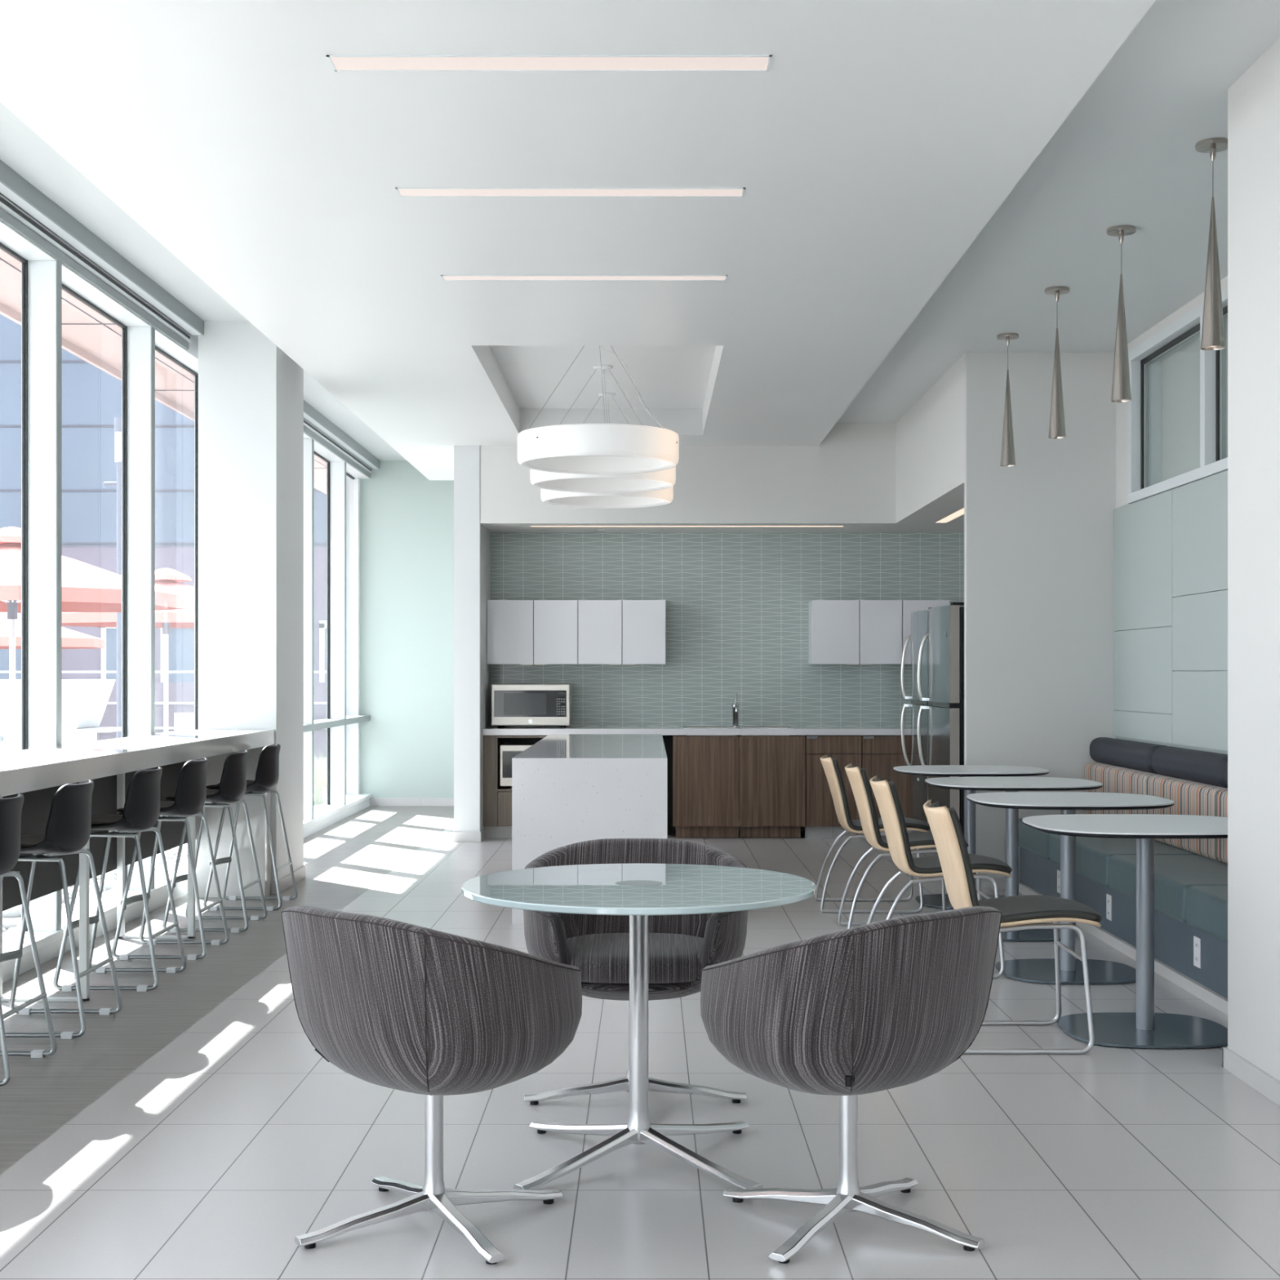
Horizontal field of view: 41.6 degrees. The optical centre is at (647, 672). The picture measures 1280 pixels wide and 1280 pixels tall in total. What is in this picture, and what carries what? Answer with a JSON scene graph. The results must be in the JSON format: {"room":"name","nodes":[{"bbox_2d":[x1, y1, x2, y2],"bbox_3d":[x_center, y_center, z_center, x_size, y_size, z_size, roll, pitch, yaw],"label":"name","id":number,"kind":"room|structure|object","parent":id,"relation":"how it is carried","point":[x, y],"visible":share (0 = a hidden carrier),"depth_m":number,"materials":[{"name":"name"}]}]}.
{"room":"common room","nodes":[
{"label":"common room","id":0,"kind":"room"},
{"bbox_2d":[0,192,198,982],"bbox_3d":[-2.800,-0.380,4.150,0.240,3.360,12.300,0,0,0],"label":"window","id":1,"kind":"structure","parent":0,"point":[44,277],"depth_m":7.71,"materials":[{"name":"grey metal"}]},
{"bbox_2d":[0,194,191,350],"bbox_3d":[-2.687,-1.933,6.440,0.026,0.090,6.880,0,0,0],"label":"track","id":2,"kind":"object","parent":1,"relation":"attached to","point":[11,214],"visible":1,"depth_m":8.07,"materials":[{"name":"grey metal"}]},
{"bbox_2d":[0,102,406,460],"bbox_3d":[0.000,-2.180,7.225,5.900,0.240,18.450,0,0,0],"label":"ceiling","id":3,"kind":"structure","parent":0,"point":[21,148],"depth_m":7.98,"materials":[{"name":"grey paint"}]},
{"bbox_2d":[0,160,204,334],"bbox_3d":[-2.606,-2.019,3.945,0.012,0.082,11.890,0,0,0],"label":"trim","id":4,"kind":"structure","parent":3,"relation":"attached to","point":[11,179],"depth_m":7.89,"materials":[{"name":"grey metal"}]},
{"bbox_2d":[198,320,303,893],"bbox_3d":[-2.406,-0.380,10.280,0.458,3.360,0.780,0,0,0],"label":"wall column","id":5,"kind":"structure","parent":0,"point":[251,392],"depth_m":9.89,"materials":[{"name":"white paint"}]},
{"bbox_2d":[271,866,305,894],"bbox_3d":[-2.183,1.262,10.279,0.035,0.075,0.802,0,0,0],"label":"baseboard","id":6,"kind":"structure","parent":5,"relation":"attached to","point":[285,882],"depth_m":10.17,"materials":[{"name":"paint"}]},
{"bbox_2d":[346,460,453,798],"bbox_3d":[-2.218,-0.380,16.475,1.464,3.360,0.150,0,0,0],"label":"wall","id":7,"kind":"structure","parent":0,"point":[406,517],"depth_m":16.40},
{"bbox_2d":[171,364,372,865],"bbox_3d":[-2.815,-0.380,13.350,0.270,3.360,6.100,0,0,0],"label":"window","id":8,"kind":"structure","parent":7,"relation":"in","point":[339,806],"depth_m":15.03,"materials":[{"name":"grey metal"}]},
{"bbox_2d":[303,418,372,478],"bbox_3d":[-2.687,-1.933,13.540,0.026,0.090,5.680,0,0,0],"label":"track","id":9,"kind":"object","parent":8,"relation":"attached to","point":[309,429],"visible":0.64,"depth_m":14.51,"materials":[{"name":"grey metal"}]},
{"bbox_2d":[303,400,380,468],"bbox_3d":[-2.606,-2.019,13.535,0.012,0.082,5.730,0,0,0],"label":"trim","id":10,"kind":"structure","parent":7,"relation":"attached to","point":[308,410],"depth_m":14.23,"materials":[{"name":"grey metal"}]},
{"bbox_2d":[369,798,453,806],"bbox_3d":[-2.150,1.261,16.394,1.300,0.078,0.012,0,0,0],"label":"baseboard","id":11,"kind":"structure","parent":7,"relation":"attached to","point":[373,802],"depth_m":16.39,"materials":[{"name":"paint"}]},
{"bbox_2d":[453,445,490,831],"bbox_3d":[-1.385,-0.220,13.443,0.199,3.040,1.015,0,0,0],"label":"wall","id":12,"kind":"structure","parent":0,"point":[472,540],"depth_m":12.94,"materials":[{"name":"white paint"}]},
{"bbox_2d":[452,827,484,841],"bbox_3d":[-1.387,1.261,14.656,0.221,0.078,3.467,0,0,0],"label":"baseboard","id":13,"kind":"structure","parent":12,"relation":"attached to","point":[456,836],"depth_m":12.92,"materials":[{"name":"tile"}]},
{"bbox_2d":[0,0,1155,479],"bbox_3d":[-0.330,-1.900,6.640,3.290,0.320,17.280,0,0,0],"label":"ceiling","id":14,"kind":"structure","parent":0,"point":[878,140],"depth_m":5.92,"materials":[{"name":"white paint"}]},
{"bbox_2d":[326,54,772,71],"bbox_3d":[-0.277,-1.740,4.812,1.256,0.008,0.119,0,0,0],"label":"recessed light","id":15,"kind":"object","parent":14,"relation":"in","point":[338,62],"visible":1,"depth_m":4.80,"materials":[{"name":"grey plastic"}]},
{"bbox_2d":[395,187,745,196],"bbox_3d":[-0.277,-1.740,6.104,1.256,0.008,0.105,0,0,0],"label":"recessed light","id":16,"kind":"object","parent":14,"relation":"in","point":[402,192],"visible":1,"depth_m":6.09,"materials":[{"name":"grey plastic"}]},
{"bbox_2d":[440,275,727,280],"bbox_3d":[-0.277,-1.740,7.430,1.256,0.008,0.090,0,0,0],"label":"recessed light","id":17,"kind":"object","parent":14,"relation":"in","point":[445,277],"visible":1,"depth_m":7.43,"materials":[{"name":"grey plastic"}]},
{"bbox_2d":[517,345,679,474],"bbox_3d":[-0.281,-1.558,9.620,0.920,0.753,0.920,0,0,0],"label":"pendant","id":18,"kind":"object","parent":14,"relation":"hanging from","point":[590,448],"visible":0.85,"depth_m":9.30,"materials":[{"name":"white plastic"}]},
{"bbox_2d":[530,364,675,493],"bbox_3d":[-0.281,-1.558,10.670,0.920,0.753,0.920,0,0,0],"label":"pendant","id":19,"kind":"object","parent":14,"relation":"hanging from","point":[662,479],"visible":0.62,"depth_m":10.84,"materials":[{"name":"white plastic"}]},
{"bbox_2d":[540,392,673,508],"bbox_3d":[-0.281,-1.558,11.720,0.920,0.753,0.920,0,0,0],"label":"pendant","id":20,"kind":"object","parent":14,"relation":"hanging from","point":[664,496],"visible":0.52,"depth_m":11.91,"materials":[{"name":"white plastic"}]},
{"bbox_2d":[0,805,1279,1279],"bbox_3d":[0.000,1.340,7.225,5.900,0.080,18.450,0,0,0],"label":"floor","id":21,"kind":"structure","parent":0,"point":[195,1129],"depth_m":4.70,"materials":[{"name":"tile"}]},
{"bbox_2d":[0,792,57,1086],"bbox_3d":[-2.221,0.850,5.490,0.451,0.899,0.448,0,0,0],"label":"bar stool","id":22,"kind":"object","parent":21,"relation":"on","point":[11,809],"visible":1,"depth_m":5.52,"materials":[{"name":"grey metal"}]},
{"bbox_2d":[0,779,122,1039],"bbox_3d":[-2.221,0.850,6.200,0.451,0.899,0.448,0,0,0],"label":"bar stool","id":23,"kind":"object","parent":21,"relation":"on","point":[68,825],"visible":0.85,"depth_m":6.12,"materials":[{"name":"grey metal"}]},
{"bbox_2d":[53,766,186,991],"bbox_3d":[-2.221,0.850,7.090,0.451,0.899,0.448,0,0,0],"label":"bar stool","id":24,"kind":"object","parent":21,"relation":"on","point":[141,810],"visible":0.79,"depth_m":6.97,"materials":[{"name":"grey metal"}]},
{"bbox_2d":[0,729,274,1001],"bbox_3d":[-2.442,0.817,6.740,0.515,0.966,6.280,0,0,0],"label":"bar counter","id":25,"kind":"object","parent":21,"relation":"on","point":[37,774],"depth_m":8.10,"materials":[{"name":"grey stone"}]},
{"bbox_2d":[0,729,274,797],"bbox_3d":[-2.442,0.378,6.740,0.515,0.088,6.280,0,0,0],"label":"countertop","id":26,"kind":"structure","parent":25,"relation":"on","point":[24,771],"depth_m":7.20,"materials":[{"name":"grey stone"}]},
{"bbox_2d":[111,757,229,959],"bbox_3d":[-2.221,0.850,7.840,0.451,0.899,0.448,0,0,0],"label":"bar stool","id":27,"kind":"object","parent":21,"relation":"on","point":[190,793],"visible":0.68,"depth_m":7.71,"materials":[{"name":"grey metal"}]},
{"bbox_2d":[162,749,266,933],"bbox_3d":[-2.221,0.850,8.640,0.451,0.899,0.448,0,0,0],"label":"bar stool","id":28,"kind":"object","parent":21,"relation":"on","point":[233,784],"visible":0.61,"depth_m":8.51,"materials":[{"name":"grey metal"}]},
{"bbox_2d":[203,743,297,911],"bbox_3d":[-2.221,0.850,9.410,0.451,0.899,0.448,0,0,0],"label":"bar stool","id":29,"kind":"object","parent":21,"relation":"on","point":[267,774],"visible":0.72,"depth_m":9.29,"materials":[{"name":"black plastic"}]},
{"bbox_2d":[280,906,582,1264],"bbox_3d":[-0.503,0.915,3.975,0.695,0.770,0.648,0,0,41],"label":"tub chair","id":30,"kind":"object","parent":21,"relation":"on","point":[390,1003],"visible":1,"depth_m":3.72,"materials":[{"name":"fabric"}]},
{"bbox_2d":[483,735,546,837],"bbox_3d":[-0.863,0.897,13.479,0.846,0.805,0.582,0,0,0],"label":"base cabinet","id":31,"kind":"object","parent":21,"relation":"on","point":[497,799],"visible":0.27,"depth_m":13.19,"materials":[{"name":"brown wood"}]},
{"bbox_2d":[499,742,535,788],"bbox_3d":[-0.850,0.743,13.432,0.620,0.345,0.406,0,0,0],"label":"microwave","id":32,"kind":"object","parent":31,"relation":"in","point":[508,751],"visible":0.07,"depth_m":13.24,"materials":[{"name":"metal"}]},
{"bbox_2d":[511,733,666,924],"bbox_3d":[-0.294,0.871,10.380,0.808,0.858,3.380,0,0,0],"label":"kitchen island","id":33,"kind":"object","parent":21,"relation":"on","point":[567,788],"visible":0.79,"depth_m":8.69,"materials":[{"name":"white laminate"}]},
{"bbox_2d":[523,838,747,1105],"bbox_3d":[-0.036,0.915,5.090,0.695,0.770,0.670,0,0,0],"label":"tub chair","id":34,"kind":"object","parent":21,"relation":"on","point":[680,946],"visible":0.56,"depth_m":5.06,"materials":[{"name":"fabric"}]},
{"bbox_2d":[566,933,703,983],"bbox_3d":[-0.036,0.852,5.062,0.524,0.087,0.524,0,0,0],"label":"seat cushion","id":35,"kind":"object","parent":34,"relation":"on","point":[601,957],"depth_m":4.85,"materials":[{"name":"grey fabric"}]},
{"bbox_2d":[461,863,816,1190],"bbox_3d":[-0.023,0.930,4.487,0.940,0.739,0.940,0,0,-45],"label":"round table","id":36,"kind":"object","parent":21,"relation":"on","point":[638,891],"visible":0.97,"depth_m":4.46,"materials":[{"name":"glass"}]},
{"bbox_2d":[662,735,672,835],"bbox_3d":[-0.118,0.897,13.490,0.637,0.805,0.600,0,0,0],"label":"base cabinet","id":37,"kind":"object","parent":21,"relation":"on","point":[668,740],"visible":0.05,"depth_m":13.49,"materials":[{"name":"brown wood"}]},
{"bbox_2d":[672,735,805,837],"bbox_3d":[0.718,0.895,13.477,1.035,0.800,0.626,0,0,0],"label":"base cabinet","id":38,"kind":"object","parent":21,"relation":"on","point":[760,784],"visible":0.9,"depth_m":13.17,"materials":[{"name":"brown wood"}]},
{"bbox_2d":[482,725,911,735],"bbox_3d":[0.757,0.465,13.485,4.086,0.050,0.650,0,0,0],"label":"countertop","id":39,"kind":"structure","parent":38,"relation":"on","point":[492,730],"depth_m":13.16,"materials":[{"name":"white stone"}]},
{"bbox_2d":[491,684,572,728],"bbox_3d":[-0.925,0.268,13.527,0.620,0.345,0.406,0,0,0],"label":"microwave","id":40,"kind":"object","parent":39,"relation":"on","point":[512,704],"visible":1,"depth_m":13.33,"materials":[{"name":"metal"}]},
{"bbox_2d":[683,726,792,748],"bbox_3d":[0.715,0.523,13.470,0.860,0.174,0.420,0,0,0],"label":"sink","id":41,"kind":"object","parent":39,"relation":"in","point":[683,726],"visible":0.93,"depth_m":13.29,"materials":[{"name":"silver metal"}]},
{"bbox_2d":[804,735,862,837],"bbox_3d":[1.456,0.897,13.474,0.438,0.805,0.632,0,0,0],"label":"base cabinet","id":42,"kind":"object","parent":21,"relation":"on","point":[821,818],"visible":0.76,"depth_m":13.17,"materials":[{"name":"brown wood"}]},
{"bbox_2d":[700,906,1001,1263],"bbox_3d":[0.473,0.915,3.973,0.695,0.770,0.653,0,0,-40],"label":"tub chair","id":43,"kind":"object","parent":21,"relation":"on","point":[847,1014],"visible":1,"depth_m":3.72,"materials":[{"name":"fabric"}]},
{"bbox_2d":[814,754,930,913],"bbox_3d":[1.246,0.880,9.339,0.609,0.838,0.488,0,0,2],"label":"cafe chair","id":44,"kind":"object","parent":21,"relation":"on","point":[830,765],"visible":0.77,"depth_m":9.16,"materials":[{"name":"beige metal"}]},
{"bbox_2d":[861,735,911,837],"bbox_3d":[1.899,0.897,13.474,0.443,0.805,0.632,0,0,0],"label":"base cabinet","id":45,"kind":"object","parent":21,"relation":"on","point":[880,753],"visible":0.39,"depth_m":13.17,"materials":[{"name":"brown wood"}]},
{"bbox_2d":[837,763,968,928],"bbox_3d":[1.276,0.880,8.419,0.609,0.838,0.488,0,0,1],"label":"cafe chair","id":46,"kind":"object","parent":21,"relation":"on","point":[858,779],"visible":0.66,"depth_m":8.25,"materials":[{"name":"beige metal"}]},
{"bbox_2d":[900,607,932,848],"bbox_3d":[2.378,0.412,12.720,0.843,1.775,0.760,0,0,0],"label":"refrigerator","id":47,"kind":"object","parent":21,"relation":"on","point":[919,620],"visible":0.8,"depth_m":12.58,"materials":[{"name":"silver metal"}]},
{"bbox_2d":[866,776,1012,978],"bbox_3d":[1.266,0.880,7.390,0.609,0.838,0.488,0,0,0],"label":"cafe chair","id":48,"kind":"object","parent":21,"relation":"on","point":[886,794],"visible":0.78,"depth_m":7.21,"materials":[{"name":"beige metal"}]},
{"bbox_2d":[916,602,964,848],"bbox_3d":[2.378,0.412,11.860,0.843,1.775,0.880,0,0,0],"label":"refrigerator","id":49,"kind":"object","parent":21,"relation":"on","point":[945,634],"visible":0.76,"depth_m":11.52,"materials":[{"name":"silver metal"}]},
{"bbox_2d":[893,764,1048,908],"bbox_3d":[1.820,0.921,9.520,0.840,0.752,0.770,0,0,0],"label":"cafe table","id":50,"kind":"object","parent":21,"relation":"on","point":[934,900],"visible":0.7,"depth_m":9.49,"materials":[{"name":"white plastic"}]},
{"bbox_2d":[923,800,1102,1054],"bbox_3d":[1.271,0.880,5.975,0.609,0.838,0.488,0,0,0],"label":"cafe chair","id":51,"kind":"object","parent":21,"relation":"on","point":[944,822],"visible":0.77,"depth_m":5.80,"materials":[{"name":"brown wood"}]},
{"bbox_2d":[924,777,1102,941],"bbox_3d":[1.820,0.921,8.420,0.840,0.752,0.770,0,0,0],"label":"cafe table","id":52,"kind":"object","parent":21,"relation":"on","point":[996,784],"visible":0.59,"depth_m":8.35,"materials":[{"name":"white plastic"}]},
{"bbox_2d":[966,791,1173,984],"bbox_3d":[1.820,0.921,7.300,0.840,0.752,0.770,0,0,0],"label":"cafe table","id":53,"kind":"object","parent":21,"relation":"on","point":[1032,970],"visible":0.93,"depth_m":7.27,"materials":[{"name":"white plastic"}]},
{"bbox_2d":[1018,737,1227,1014],"bbox_3d":[2.486,0.843,7.815,0.592,0.915,4.510,0,0,0],"label":"banquette","id":54,"kind":"object","parent":21,"relation":"on","point":[1191,874],"visible":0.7,"depth_m":7.97,"materials":[{"name":"teal leather"}]},
{"bbox_2d":[1018,817,1050,860],"bbox_3d":[2.470,0.952,9.650,0.560,0.167,0.836,0,0,0],"label":"seat cushion","id":55,"kind":"object","parent":54,"relation":"on","point":[1034,843],"depth_m":9.60,"materials":[{"name":"teal fabric"}]},
{"bbox_2d":[1084,762,1159,813],"bbox_3d":[2.675,0.703,9.450,0.150,0.335,1.236,0,0,0],"label":"cushion","id":56,"kind":"object","parent":54,"relation":"on","point":[1115,777],"depth_m":9.35,"materials":[{"name":"fabric"}]},
{"bbox_2d":[1048,833,1197,888],"bbox_3d":[2.470,0.952,8.640,0.560,0.167,1.176,0,0,0],"label":"seat cushion","id":57,"kind":"object","parent":54,"relation":"on","point":[1092,854],"depth_m":8.41,"materials":[{"name":"teal fabric"}]},
{"bbox_2d":[1107,854,1227,924],"bbox_3d":[2.470,0.952,7.470,0.560,0.167,1.156,0,0,0],"label":"seat cushion","id":58,"kind":"object","parent":54,"relation":"on","point":[1173,873],"depth_m":7.42,"materials":[{"name":"teal fabric"}]},
{"bbox_2d":[1146,774,1227,861],"bbox_3d":[2.675,0.703,8.280,0.150,0.335,1.096,0,0,0],"label":"cushion","id":59,"kind":"object","parent":54,"relation":"on","point":[1193,796],"depth_m":8.13,"materials":[{"name":"fabric"}]},
{"bbox_2d":[1186,885,1227,942],"bbox_3d":[2.470,0.952,6.315,0.560,0.167,1.146,0,0,0],"label":"seat cushion","id":60,"kind":"object","parent":54,"relation":"on","point":[1206,906],"depth_m":6.63,"materials":[{"name":"teal fabric"}]},
{"bbox_2d":[1217,789,1227,864],"bbox_3d":[2.675,0.703,7.180,0.150,0.335,1.096,0,0,0],"label":"cushion","id":61,"kind":"object","parent":54,"relation":"on","point":[1222,794],"depth_m":7.64,"materials":[{"name":"fabric"}]},
{"bbox_2d":[1022,813,1227,1048],"bbox_3d":[1.800,0.921,6.100,0.840,0.752,0.770,0,0,0],"label":"cafe table","id":62,"kind":"object","parent":21,"relation":"on","point":[1144,1028],"visible":0.81,"depth_m":6.07,"materials":[{"name":"white laminate"}]},
{"bbox_2d":[480,445,964,533],"bbox_3d":[0.825,-1.529,12.050,4.250,0.770,3.800,0,0,0],"label":"ceiling","id":63,"kind":"structure","parent":0,"point":[491,527],"depth_m":13.34,"materials":[{"name":"white paint"}]},
{"bbox_2d":[530,525,843,527],"bbox_3d":[0.310,-1.143,13.200,2.440,0.005,0.070,0,0,0],"label":"recessed light","id":64,"kind":"object","parent":63,"relation":"in","point":[531,526],"visible":1,"depth_m":13.16,"materials":[{"name":"grey plastic"}]},
{"bbox_2d":[480,355,964,523],"bbox_3d":[0.354,-1.530,11.555,3.273,0.771,2.810,0,0,0],"label":"soffit","id":65,"kind":"structure","parent":0,"point":[898,472],"depth_m":12.94,"materials":[{"name":"white paint"}]},
{"bbox_2d":[490,533,964,831],"bbox_3d":[0.832,0.078,13.880,4.236,2.444,0.140,0,0,0],"label":"wall","id":66,"kind":"structure","parent":0,"point":[737,603],"depth_m":13.81,"materials":[{"name":"tile"}]},
{"bbox_2d":[487,600,533,664],"bbox_3d":[-1.099,-0.319,13.643,0.371,0.518,0.335,0,0,0],"label":"upper cabinet","id":67,"kind":"object","parent":66,"relation":"attached to","point":[510,623],"visible":0.98,"depth_m":13.48,"materials":[{"name":"laminate"}]},
{"bbox_2d":[533,600,577,664],"bbox_3d":[-0.735,-0.319,13.643,0.353,0.518,0.335,0,0,0],"label":"upper cabinet","id":68,"kind":"object","parent":66,"relation":"attached to","point":[555,621],"visible":0.98,"depth_m":13.48,"materials":[{"name":"laminate"}]},
{"bbox_2d":[577,600,622,664],"bbox_3d":[-0.381,-0.319,13.643,0.351,0.518,0.335,0,0,0],"label":"upper cabinet","id":69,"kind":"object","parent":66,"relation":"attached to","point":[599,621],"visible":0.98,"depth_m":13.48,"materials":[{"name":"laminate"}]},
{"bbox_2d":[622,600,666,664],"bbox_3d":[-0.029,-0.319,13.643,0.349,0.518,0.335,0,0,0],"label":"upper cabinet","id":70,"kind":"object","parent":66,"relation":"attached to","point":[643,621],"visible":1,"depth_m":13.48,"materials":[{"name":"laminate"}]},
{"bbox_2d":[808,600,859,664],"bbox_3d":[1.506,-0.319,13.643,0.377,0.518,0.335,0,0,0],"label":"upper cabinet","id":71,"kind":"object","parent":66,"relation":"attached to","point":[833,625],"visible":1,"depth_m":13.48,"materials":[{"name":"laminate"}]},
{"bbox_2d":[859,600,902,664],"bbox_3d":[1.867,-0.319,13.643,0.341,0.518,0.335,0,0,0],"label":"upper cabinet","id":72,"kind":"object","parent":66,"relation":"attached to","point":[880,620],"visible":0.8,"depth_m":13.48,"materials":[{"name":"laminate"}]},
{"bbox_2d":[902,600,949,664],"bbox_3d":[2.229,-0.319,13.643,0.378,0.518,0.335,0,0,0],"label":"upper cabinet","id":73,"kind":"object","parent":66,"relation":"attached to","point":[908,606],"visible":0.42,"depth_m":13.48,"materials":[{"name":"laminate"}]},
{"bbox_2d":[964,351,1115,881],"bbox_3d":[2.428,-0.307,10.115,1.044,3.215,0.070,0,0,0],"label":"wall","id":74,"kind":"structure","parent":0,"point":[1038,531],"depth_m":10.08,"materials":[{"name":"white paint"}]},
{"bbox_2d":[836,0,1279,422],"bbox_3d":[2.132,-1.988,5.480,1.635,0.145,14.960,0,0,0],"label":"ceiling","id":75,"kind":"structure","parent":0,"point":[1126,153],"depth_m":7.08,"materials":[{"name":"white paint"}]},
{"bbox_2d":[996,333,1018,466],"bbox_3d":[2.045,-1.544,9.570,0.124,0.743,0.124,0,0,0],"label":"cone pendant","id":76,"kind":"object","parent":75,"relation":"hanging from","point":[1007,459],"visible":1,"depth_m":9.55,"materials":[{"name":"silver metal"}]},
{"bbox_2d":[1044,285,1070,439],"bbox_3d":[2.045,-1.544,8.420,0.124,0.743,0.124,0,0,0],"label":"cone pendant","id":77,"kind":"object","parent":75,"relation":"hanging from","point":[1057,424],"visible":1,"depth_m":8.40,"materials":[{"name":"silver metal"}]},
{"bbox_2d":[1106,225,1136,402],"bbox_3d":[2.045,-1.544,7.280,0.124,0.743,0.124,0,0,0],"label":"cone pendant","id":78,"kind":"object","parent":75,"relation":"hanging from","point":[1121,387],"visible":1,"depth_m":7.26,"materials":[{"name":"silver metal"}]},
{"bbox_2d":[1195,137,1227,351],"bbox_3d":[2.045,-1.544,6.100,0.124,0.743,0.124,0,0,0],"label":"cone pendant","id":79,"kind":"object","parent":75,"relation":"hanging from","point":[1212,331],"visible":0.99,"depth_m":6.08,"materials":[{"name":"silver metal"}]},
{"bbox_2d":[1115,275,1227,754],"bbox_3d":[2.875,-0.307,7.810,0.150,3.215,4.540,0,0,0],"label":"wall","id":80,"kind":"structure","parent":0,"point":[1122,408],"depth_m":9.83,"materials":[{"name":"grey paint"}]},
{"bbox_2d":[1113,470,1227,751],"bbox_3d":[2.792,-0.295,7.812,0.015,1.351,4.525,0,0,0],"label":"panels","id":81,"kind":"object","parent":80,"relation":"attached to","point":[1167,545],"visible":0.62,"depth_m":8.95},
{"bbox_2d":[1128,285,1227,503],"bbox_3d":[2.888,-1.438,7.820,0.225,0.925,4.520,0,0,0],"label":"window","id":82,"kind":"structure","parent":80,"relation":"in","point":[1178,406],"depth_m":9.30,"materials":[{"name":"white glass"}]},
{"bbox_2d":[1227,37,1279,1081],"bbox_3d":[2.428,-0.307,1.770,1.044,3.215,7.540,0,0,0],"label":"wall","id":83,"kind":"structure","parent":0,"point":[1254,98],"depth_m":5.31,"materials":[{"name":"white paint"}]},
{"bbox_2d":[1222,1046,1279,1106],"bbox_3d":[2.046,1.266,1.776,0.308,0.068,7.552,0,0,0],"label":"baseboard","id":84,"kind":"structure","parent":83,"relation":"attached to","point":[1255,1077],"depth_m":5.28,"materials":[{"name":"paint"}]},
{"label":"outside","id":85,"kind":"structure","parent":0,"visible":0},
{"bbox_2d":[2,756,326,930],"bbox_3d":[-21.475,1.430,27.000,37.050,0.140,66.000,0,0,0],"label":"ground","id":86,"kind":"structure","parent":85,"point":[17,920],"depth_m":9.75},
{"bbox_2d":[0,612,104,648],"bbox_3d":[-9.600,0.115,24.500,3.141,2.490,3.141,0,0,-11],"label":"patio umbrella","id":87,"kind":"object","parent":86,"relation":"on","point":[71,639],"visible":0.4,"depth_m":23.96,"materials":[{"name":"fabric"}]},
{"bbox_2d":[0,679,121,752],"bbox_3d":[-5.230,0.710,14.571,1.300,1.300,0.659,0,0,0],"label":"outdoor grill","id":88,"kind":"object","parent":86,"relation":"on","point":[84,701],"visible":0.38,"depth_m":14.28,"materials":[{"name":"metal"}]},
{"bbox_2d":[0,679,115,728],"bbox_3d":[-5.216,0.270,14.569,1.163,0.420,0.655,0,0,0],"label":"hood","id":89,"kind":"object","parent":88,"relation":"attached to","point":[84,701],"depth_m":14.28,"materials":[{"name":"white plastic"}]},
{"bbox_2d":[69,726,121,732],"bbox_3d":[-5.230,0.495,14.600,1.300,0.030,0.600,0,0,0],"label":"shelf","id":90,"kind":"object","parent":88,"relation":"attached to","point":[72,729],"depth_m":14.32,"materials":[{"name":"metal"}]},
{"bbox_2d":[0,526,186,679],"bbox_3d":[-6.100,-0.020,16.200,2.993,2.760,2.993,0,0,0],"label":"patio umbrella","id":91,"kind":"object","parent":86,"relation":"on","point":[86,588],"visible":0.58,"depth_m":15.75,"materials":[{"name":"fabric"}]},
{"bbox_2d":[102,416,121,737],"bbox_3d":[-6.290,-0.830,20.000,0.340,4.380,0.200,0,0,0],"label":"lamp post","id":92,"kind":"object","parent":86,"relation":"on","point":[117,420],"visible":0.38,"depth_m":19.93,"materials":[{"name":"white metal"}]},
{"bbox_2d":[62,568,194,732],"bbox_3d":[-6.450,-0.020,22.600,2.864,2.760,2.864,0,0,-17],"label":"patio umbrella","id":93,"kind":"object","parent":86,"relation":"on","point":[166,579],"visible":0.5,"depth_m":22.25,"materials":[{"name":"fabric"}]},
{"bbox_2d":[0,314,326,682],"bbox_3d":[-12.750,-3.290,35.970,18.500,9.300,4.060,0,0,0],"label":"office building","id":94,"kind":"structure","parent":86,"relation":"on","point":[91,397],"depth_m":34.00,"materials":[{"name":"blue glass"}]},
{"bbox_2d":[0,257,326,468],"bbox_3d":[-3.320,-2.107,16.000,0.740,0.005,36.000,0,0,0],"label":"trim","id":95,"kind":"structure","parent":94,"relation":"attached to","point":[100,323],"depth_m":10.21,"materials":[{"name":"grey metal"}]},
{"bbox_2d":[0,248,326,494],"bbox_3d":[-3.335,-2.210,16.000,0.770,0.300,36.000,0,0,0],"label":"trim","id":96,"kind":"structure","parent":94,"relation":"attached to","point":[98,345],"depth_m":10.84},
{"bbox_2d":[0,671,326,756],"bbox_3d":[-8.220,0.667,27.060,7.560,1.385,0.120,0,0,0],"label":"railing","id":97,"kind":"object","parent":86,"relation":"on","point":[180,695],"visible":0.02,"depth_m":27.10,"materials":[{"name":"metal"}]},
{"bbox_2d":[2,791,326,933],"bbox_3d":[-3.563,1.341,12.741,1.301,0.085,12.612,0,0,0],"label":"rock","id":98,"kind":"object","parent":86,"relation":"on","point":[110,879],"visible":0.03,"depth_m":10.54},
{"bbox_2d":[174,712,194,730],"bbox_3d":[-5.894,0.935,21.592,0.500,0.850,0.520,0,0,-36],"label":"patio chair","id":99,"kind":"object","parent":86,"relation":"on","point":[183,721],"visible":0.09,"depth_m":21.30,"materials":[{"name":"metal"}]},
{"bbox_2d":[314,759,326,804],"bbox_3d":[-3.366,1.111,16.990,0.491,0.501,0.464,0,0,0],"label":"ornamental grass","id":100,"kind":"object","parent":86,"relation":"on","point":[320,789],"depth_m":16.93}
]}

